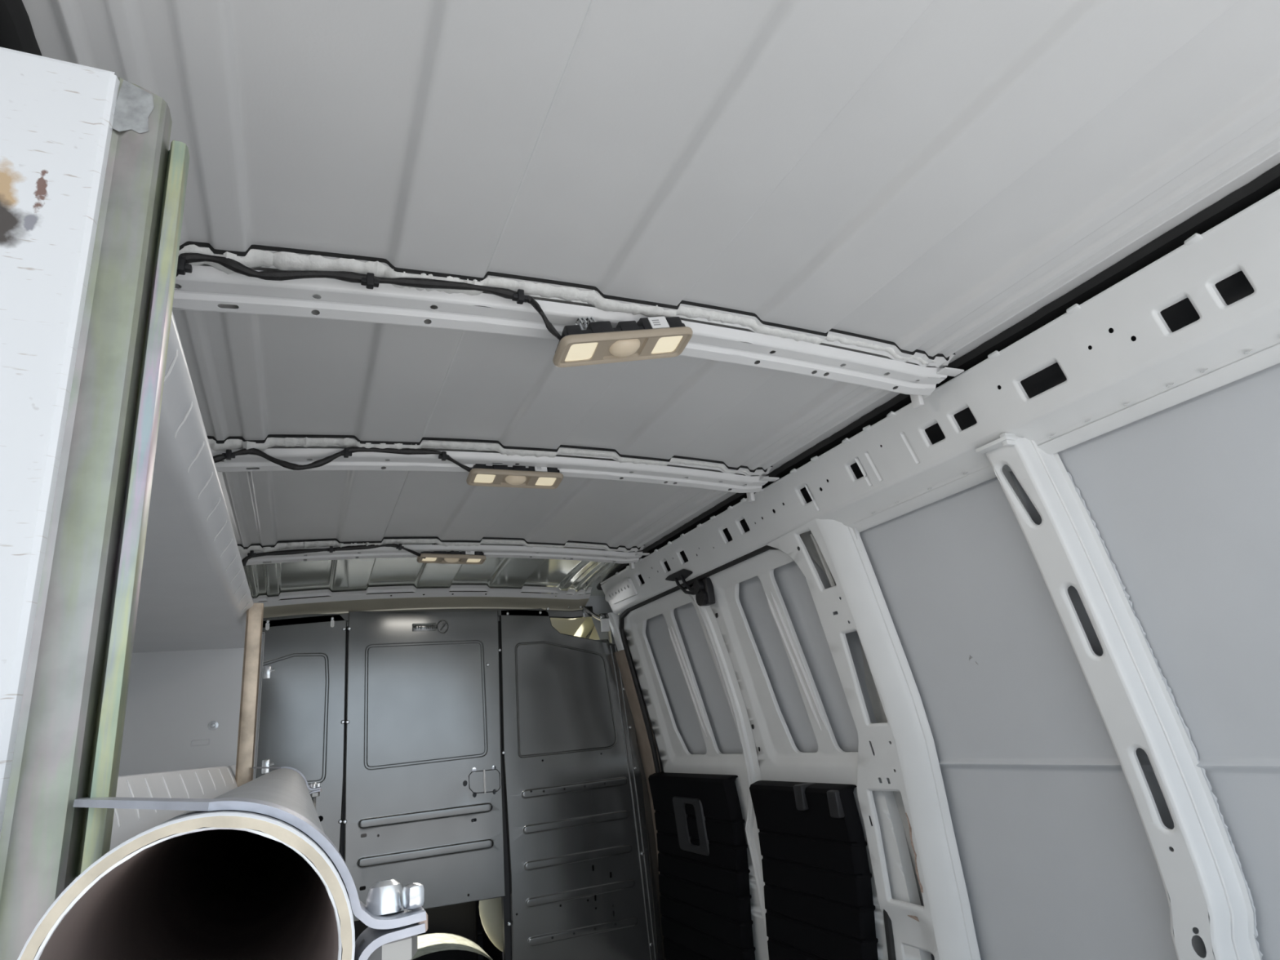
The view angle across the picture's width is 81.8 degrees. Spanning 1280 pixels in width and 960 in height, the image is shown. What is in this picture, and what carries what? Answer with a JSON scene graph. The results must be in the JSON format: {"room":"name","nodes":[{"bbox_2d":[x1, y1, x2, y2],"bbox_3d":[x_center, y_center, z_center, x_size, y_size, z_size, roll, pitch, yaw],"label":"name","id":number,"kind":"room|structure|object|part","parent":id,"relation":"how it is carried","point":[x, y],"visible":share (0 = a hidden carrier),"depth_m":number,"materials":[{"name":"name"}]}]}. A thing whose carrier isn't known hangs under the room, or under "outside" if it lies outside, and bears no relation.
{"room":"cargo space","nodes":[
{"label":"cargo space","id":0,"kind":"room"},
{"bbox_2d":[342,610,505,920],"bbox_3d":[-0.790,1.007,2.745,0.579,1.054,0.038,3,-20,-24],"label":"door","id":1,"kind":"structure","parent":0,"point":[423,704],"depth_m":2.73,"materials":[{"name":"paint"}]},
{"bbox_2d":[411,933,493,959],"bbox_3d":[-0.787,1.836,2.763,0.543,0.187,0.300,3,-20,-24],"label":"pipe","id":2,"kind":"object","parent":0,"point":[428,943],"visible":0.73,"depth_m":2.80,"materials":[{"name":"beige plastic"}]},
{"bbox_2d":[22,0,1279,638],"bbox_3d":[-0.251,0.043,1.627,1.726,0.263,3.920,3,-20,-24],"label":"ceiling","id":3,"kind":"structure","parent":0,"point":[930,176],"depth_m":0.90,"materials":[{"name":"paint"}]},
{"bbox_2d":[0,0,42,56],"bbox_3d":[-0.782,-0.138,1.117,0.072,0.099,3.350,3,-20,-24],"label":"trim","id":4,"kind":"structure","parent":3,"relation":"attached to","point":[16,32],"depth_m":0.61,"materials":[{"name":"black plastic"}]},
{"bbox_2d":[236,536,649,569],"bbox_3d":[-0.602,0.240,2.394,1.356,0.088,0.118,3,-20,-24],"label":"bow","id":5,"kind":"object","parent":3,"relation":"attached to","point":[530,549],"visible":0.91,"depth_m":2.36,"materials":[{"name":"paint"}]},
{"bbox_2d":[241,543,425,566],"bbox_3d":[-0.900,0.225,2.214,0.521,0.070,0.056,5,-21,-29],"label":"harness","id":6,"kind":"object","parent":5,"relation":"attached to","point":[251,554],"visible":0.99,"depth_m":2.19,"materials":[{"name":"black plastic"}]},
{"bbox_2d":[417,542,486,564],"bbox_3d":[-0.614,0.238,2.411,0.216,0.064,0.064,3,-20,-24],"label":"dome lamp","id":7,"kind":"object","parent":5,"relation":"attached to","point":[435,557],"visible":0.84,"depth_m":2.39,"materials":[{"name":"beige plastic"}]},
{"bbox_2d":[207,434,779,502],"bbox_3d":[-0.275,-0.027,1.689,1.356,0.088,0.118,3,-20,-24],"label":"bow","id":8,"kind":"object","parent":3,"relation":"attached to","point":[645,469],"visible":0.91,"depth_m":1.64,"materials":[{"name":"paint"}]},
{"bbox_2d":[213,446,472,471],"bbox_3d":[-0.573,-0.041,1.512,0.528,0.060,0.063,5,-21,-30],"label":"harness","id":9,"kind":"object","parent":8,"relation":"attached to","point":[346,452],"visible":0.99,"depth_m":1.48,"materials":[{"name":"black plastic"}]},
{"bbox_2d":[466,462,563,488],"bbox_3d":[-0.289,-0.021,1.711,0.218,0.064,0.064,3,-20,-24],"label":"dome lamp","id":10,"kind":"object","parent":8,"relation":"attached to","point":[481,474],"visible":0.89,"depth_m":1.69,"materials":[{"name":"beige plastic"}]},
{"bbox_2d":[172,240,964,408],"bbox_3d":[-0.028,-0.228,1.157,1.356,0.088,0.118,3,-20,-24],"label":"bow","id":11,"kind":"object","parent":3,"relation":"attached to","point":[215,287],"visible":0.86,"depth_m":1.07,"materials":[{"name":"paint"}]},
{"bbox_2d":[176,253,561,340],"bbox_3d":[-0.330,-0.241,0.973,0.500,0.071,0.030,3,-20,-24],"label":"harness","id":12,"kind":"object","parent":11,"relation":"attached to","point":[369,280],"visible":0.91,"depth_m":0.95,"materials":[{"name":"black plastic"}]},
{"bbox_2d":[552,316,693,367],"bbox_3d":[-0.024,-0.212,1.125,0.222,0.087,0.066,3,-20,-24],"label":"dome lamp","id":13,"kind":"object","parent":11,"relation":"attached to","point":[653,337],"visible":1,"depth_m":1.11,"materials":[{"name":"beige plastic"}]},
{"bbox_2d":[651,320,660,325],"bbox_3d":[0.025,-0.241,1.129,0.012,0.010,0.001,-10,-24,-27],"label":"print","id":14,"kind":"object","parent":13,"relation":"on","point":[651,320],"depth_m":1.13},
{"bbox_2d":[600,188,1279,614],"bbox_3d":[0.564,-0.026,1.676,0.160,0.194,3.310,3,-20,-24],"label":"roof rail","id":15,"kind":"object","parent":3,"relation":"attached to","point":[1203,317],"visible":0.95,"depth_m":1.29,"materials":[{"name":"metal"}]},
{"bbox_3d":[0.569,-0.027,1.679,0.149,0.190,3.310,3,-20,-24],"label":"panel","id":16,"kind":"part","parent":15,"relation":"part of","materials":[{"name":"grey metal"}]},
{"bbox_2d":[591,363,1279,959],"bbox_3d":[0.689,0.711,1.596,0.283,1.420,3.550,3,-20,-24],"label":"wall","id":17,"kind":"structure","parent":0,"point":[1058,862],"depth_m":1.38,"materials":[{"name":"paint"}]},
{"bbox_2d":[353,818,478,959],"bbox_3d":[-1.084,1.870,3.324,0.550,0.650,0.780,3,-20,-24],"label":"trim","id":18,"kind":"structure","parent":17,"relation":"attached to","point":[460,919],"depth_m":3.03,"materials":[{"name":"black plastic"}]},
{"bbox_2d":[251,584,613,631],"bbox_3d":[-0.762,0.516,2.896,1.465,0.220,0.149,3,-20,-24],"label":"header","id":19,"kind":"object","parent":17,"relation":"attached to","point":[562,606],"visible":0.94,"depth_m":2.89,"materials":[{"name":"paint"}]},
{"bbox_3d":[-0.831,0.540,2.918,1.360,0.059,0.040,3,-20,-24],"label":"black rail","id":20,"kind":"part","parent":19,"relation":"part of","materials":[{"name":"metal"}]},
{"bbox_3d":[-0.186,0.520,3.213,0.155,0.140,0.001,3,-20,-24],"label":"corner plate","id":21,"kind":"part","parent":19,"relation":"part of","materials":[{"name":"grey metal"}]},
{"bbox_2d":[477,934,483,959],"bbox_3d":[-0.968,2.101,3.040,1.770,0.015,1.230,3,-20,-24],"label":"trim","id":22,"kind":"structure","parent":17,"relation":"attached to","point":[480,942],"depth_m":3.59,"materials":[{"name":"black"}]},
{"bbox_2d":[318,815,323,822],"bbox_3d":[-1.487,1.533,2.850,0.520,1.070,0.630,3,-20,-24],"label":"seat","id":23,"kind":"object","parent":22,"relation":"on","point":[321,818],"visible":0.02,"depth_m":2.74,"materials":[{"name":"black fabric"}]},
{"bbox_2d":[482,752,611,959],"bbox_3d":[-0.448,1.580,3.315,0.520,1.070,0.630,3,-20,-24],"label":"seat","id":24,"kind":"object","parent":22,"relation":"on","point":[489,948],"visible":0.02,"depth_m":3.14,"materials":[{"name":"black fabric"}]},
{"bbox_2d":[479,897,503,951],"bbox_3d":[-0.548,1.717,2.873,0.153,0.231,0.100,3,-20,-24],"label":"shell","id":25,"kind":"object","parent":24,"relation":"attached to","point":[490,909],"visible":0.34,"depth_m":2.83,"materials":[{"name":"beige plastic"}]},
{"bbox_3d":[-0.418,1.935,3.213,0.440,0.330,0.500,3,-20,-24],"label":"seat","id":26,"kind":"part","parent":24,"relation":"part of","materials":[{"name":"plastic"}]},
{"bbox_3d":[-0.367,1.335,3.160,0.500,0.720,0.140,3,-20,-24],"label":"backrest","id":27,"kind":"part","parent":24,"relation":"part of","materials":[{"name":"metal"}]},
{"bbox_2d":[550,617,586,635],"bbox_3d":[-0.939,0.651,3.112,1.440,0.130,0.390,3,-20,-24],"label":"trim","id":28,"kind":"structure","parent":17,"relation":"attached to","point":[570,627],"depth_m":3.34,"materials":[{"name":"beige plastic"}]},
{"bbox_2d":[589,626,612,643],"bbox_3d":[-0.299,0.835,3.427,0.259,0.420,0.540,3,-20,-24],"label":"trim","id":29,"kind":"structure","parent":17,"relation":"attached to","point":[594,635],"depth_m":3.47,"materials":[{"name":"beige plastic"}]},
{"bbox_2d":[608,612,629,651],"bbox_3d":[-0.096,0.639,3.114,0.073,0.155,0.065,3,-20,-24],"label":"trim","id":30,"kind":"structure","parent":17,"relation":"attached to","point":[614,619],"depth_m":3.10,"materials":[{"name":"paint"}]},
{"bbox_2d":[614,649,661,874],"bbox_3d":[0.007,1.336,3.021,0.151,1.240,0.255,3,-20,-24],"label":"trim","id":31,"kind":"structure","parent":17,"relation":"attached to","point":[643,743],"depth_m":3.06,"materials":[{"name":"grey metal"}]},
{"bbox_2d":[623,586,768,959],"bbox_3d":[0.179,1.131,2.678,0.202,1.380,0.786,3,-20,-24],"label":"door","id":32,"kind":"structure","parent":17,"relation":"in","point":[710,908],"depth_m":2.65,"materials":[{"name":"paint"}]},
{"bbox_3d":[0.190,1.241,2.662,0.040,0.188,0.228,3,-20,-24],"label":"pull handle","id":33,"kind":"part","parent":32,"relation":"part of","materials":[{"name":"black plastic"}]},
{"bbox_3d":[0.220,1.446,2.633,0.092,0.749,0.692,3,-20,-24],"label":"trim","id":34,"kind":"part","parent":32,"relation":"part of","materials":[{"name":"black plastic"}]},
{"bbox_2d":[618,545,896,959],"bbox_3d":[0.281,1.001,2.397,0.182,1.354,1.383,3,-20,-24],"label":"trim","id":35,"kind":"structure","parent":17,"relation":"attached to","point":[887,922],"depth_m":2.76,"materials":[{"name":"black rubber"}]},
{"bbox_2d":[692,546,934,959],"bbox_3d":[0.437,0.920,2.119,0.206,1.380,0.733,3,-20,-24],"label":"door","id":36,"kind":"structure","parent":17,"relation":"in","point":[810,855],"depth_m":2.10,"materials":[{"name":"paint"}]},
{"bbox_2d":[665,568,715,605],"bbox_3d":[0.158,0.371,2.492,0.048,0.135,0.239,7,-22,-35],"label":"door hinge","id":37,"kind":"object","parent":36,"relation":"attached to","point":[703,589],"depth_m":2.42,"materials":[{"name":"black plastic"}]},
{"bbox_3d":[0.133,0.330,2.528,0.019,0.031,0.183,3,-20,-24],"label":"mounting plate","id":38,"kind":"part","parent":37,"relation":"part of","materials":[{"name":"black plastic"}]},
{"bbox_3d":[0.158,0.355,2.485,0.025,0.078,0.133,8,-23,-37],"label":"rod","id":39,"kind":"part","parent":37,"relation":"part of","materials":[{"name":"black plastic"}]},
{"bbox_3d":[0.495,1.231,2.046,0.093,0.736,0.527,3,-20,-24],"label":"trim","id":40,"kind":"part","parent":36,"relation":"part of","materials":[{"name":"black plastic"}]},
{"bbox_2d":[765,518,981,959],"bbox_3d":[0.595,0.778,1.757,0.234,1.392,0.446,3,-20,-24],"label":"pillar","id":41,"kind":"structure","parent":17,"relation":"attached to","point":[901,739],"depth_m":1.79,"materials":[{"name":"metal"}]},
{"bbox_3d":[0.590,0.802,1.826,0.185,1.390,0.273,3,-20,-24],"label":"panel","id":42,"kind":"part","parent":41,"relation":"part of","materials":[{"name":"metal"}]},
{"bbox_2d":[596,163,1279,590],"bbox_3d":[0.516,-0.079,1.697,0.072,0.099,3.350,3,-20,-24],"label":"trim","id":43,"kind":"structure","parent":17,"relation":"attached to","point":[1268,182],"depth_m":1.25,"materials":[{"name":"black rubber"}]},
{"bbox_2d":[975,432,1262,959],"bbox_3d":[0.833,0.579,1.217,0.241,1.384,0.136,3,-20,-24],"label":"pillar","id":44,"kind":"structure","parent":17,"relation":"attached to","point":[1203,875],"depth_m":1.27,"materials":[{"name":"metal"}]},
{"bbox_3d":[-0.336,1.612,1.653,1.970,0.050,5.050,3,-20,-24],"label":"floor","id":45,"kind":"structure","parent":0,"visible":0},
{"bbox_2d":[0,46,275,959],"bbox_3d":[-0.757,0.705,0.943,0.447,1.308,1.928,3,-20,-24],"label":"shelf unit","id":46,"kind":"object","parent":45,"relation":"on","point":[132,637],"visible":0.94,"depth_m":0.35,"materials":[{"name":"metal"}]},
{"bbox_3d":[-0.399,0.394,0.115,0.399,1.304,0.021,3,-20,-24],"label":"panel","id":47,"kind":"part","parent":46,"relation":"part of","materials":[{"name":"white metal"}]},
{"bbox_3d":[-0.210,0.404,0.204,0.025,1.305,0.020,3,-20,-24],"label":"post","id":48,"kind":"part","parent":46,"relation":"part of","materials":[{"name":"metal"}]},
{"bbox_3d":[-0.795,0.451,1.028,0.366,0.059,1.910,3,-20,-24],"label":"shelf","id":49,"kind":"part","parent":46,"relation":"part of","materials":[{"name":"grey metal"}]},
{"bbox_2d":[17,768,355,959],"bbox_3d":[-0.417,0.381,0.828,0.094,0.094,1.400,3,-20,-24],"label":"pipe","id":50,"kind":"object","parent":46,"relation":"attached to","point":[220,884],"visible":0.9,"depth_m":0.39,"materials":[{"name":"white plastic"}]},
{"bbox_2d":[72,796,427,959],"bbox_3d":[-0.152,0.165,0.262,0.151,0.105,0.055,-7,-18,3],"label":"clamp","id":51,"kind":"object","parent":50,"relation":"attached to","point":[393,914],"visible":1,"depth_m":0.26,"materials":[{"name":"metal"}]},
{"bbox_2d":[252,766,321,808],"bbox_3d":[-0.708,0.609,1.437,0.187,0.105,0.067,-11,-19,16],"label":"clamp","id":52,"kind":"object","parent":50,"relation":"attached to","point":[316,787],"visible":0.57,"depth_m":1.42,"materials":[{"name":"metal"}]},
{"bbox_3d":[-1.143,1.022,1.754,0.378,1.291,0.023,3,-20,-24],"label":"panel","id":53,"kind":"part","parent":46,"relation":"part of","materials":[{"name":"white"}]},
{"bbox_3d":[-0.826,0.126,1.136,0.370,0.032,1.910,3,-20,-24],"label":"shelf","id":54,"kind":"part","parent":46,"relation":"part of","materials":[{"name":"grey metal"}]},
{"bbox_3d":[-0.783,0.879,1.425,0.031,1.280,0.040,3,-20,-24],"label":"post","id":55,"kind":"part","parent":46,"relation":"part of","materials":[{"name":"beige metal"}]},
{"bbox_2d":[462,766,494,935],"bbox_3d":[-1.310,1.981,3.830,1.900,0.800,0.300,3,-20,-24],"label":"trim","id":56,"kind":"structure","parent":45,"relation":"on","point":[464,783],"depth_m":3.79,"materials":[{"name":"black plastic"}]},
{"bbox_2d":[339,617,666,959],"bbox_3d":[-0.714,1.184,2.745,1.654,1.494,0.032,3,-20,-24],"label":"frame","id":57,"kind":"object","parent":45,"relation":"on","point":[651,838],"visible":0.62,"depth_m":2.87,"materials":[{"name":"black metal"}]},
{"bbox_2d":[256,613,346,853],"bbox_3d":[-1.260,1.034,2.518,0.470,1.170,0.028,3,-20,-24],"label":"partition panel","id":58,"kind":"object","parent":57,"relation":"attached to","point":[302,725],"visible":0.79,"depth_m":2.63,"materials":[{"name":"paint"}]},
{"bbox_3d":[-1.343,0.527,2.664,0.013,0.029,0.001,3,-20,-24],"label":"slot plate","id":59,"kind":"part","parent":58,"relation":"part of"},
{"bbox_3d":[-1.146,0.535,2.752,0.013,0.029,0.001,3,-20,-24],"label":"slot plate","id":60,"kind":"part","parent":58,"relation":"part of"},
{"bbox_3d":[-1.062,1.054,2.635,0.050,1.172,0.028,3,-20,-24],"label":"post","id":61,"kind":"part","parent":57,"relation":"part of","materials":[{"name":"black plastic"}]},
{"bbox_3d":[-0.529,1.138,2.852,0.042,1.273,0.028,3,-20,-24],"label":"post","id":62,"kind":"part","parent":57,"relation":"part of","materials":[{"name":"black plastic"}]},
{"bbox_2d":[498,608,657,959],"bbox_3d":[-0.257,1.196,2.923,0.584,1.387,0.028,3,-20,-24],"label":"partition panel","id":63,"kind":"object","parent":57,"relation":"attached to","point":[564,702],"visible":0.98,"depth_m":2.89,"materials":[{"name":"paint"}]}
]}

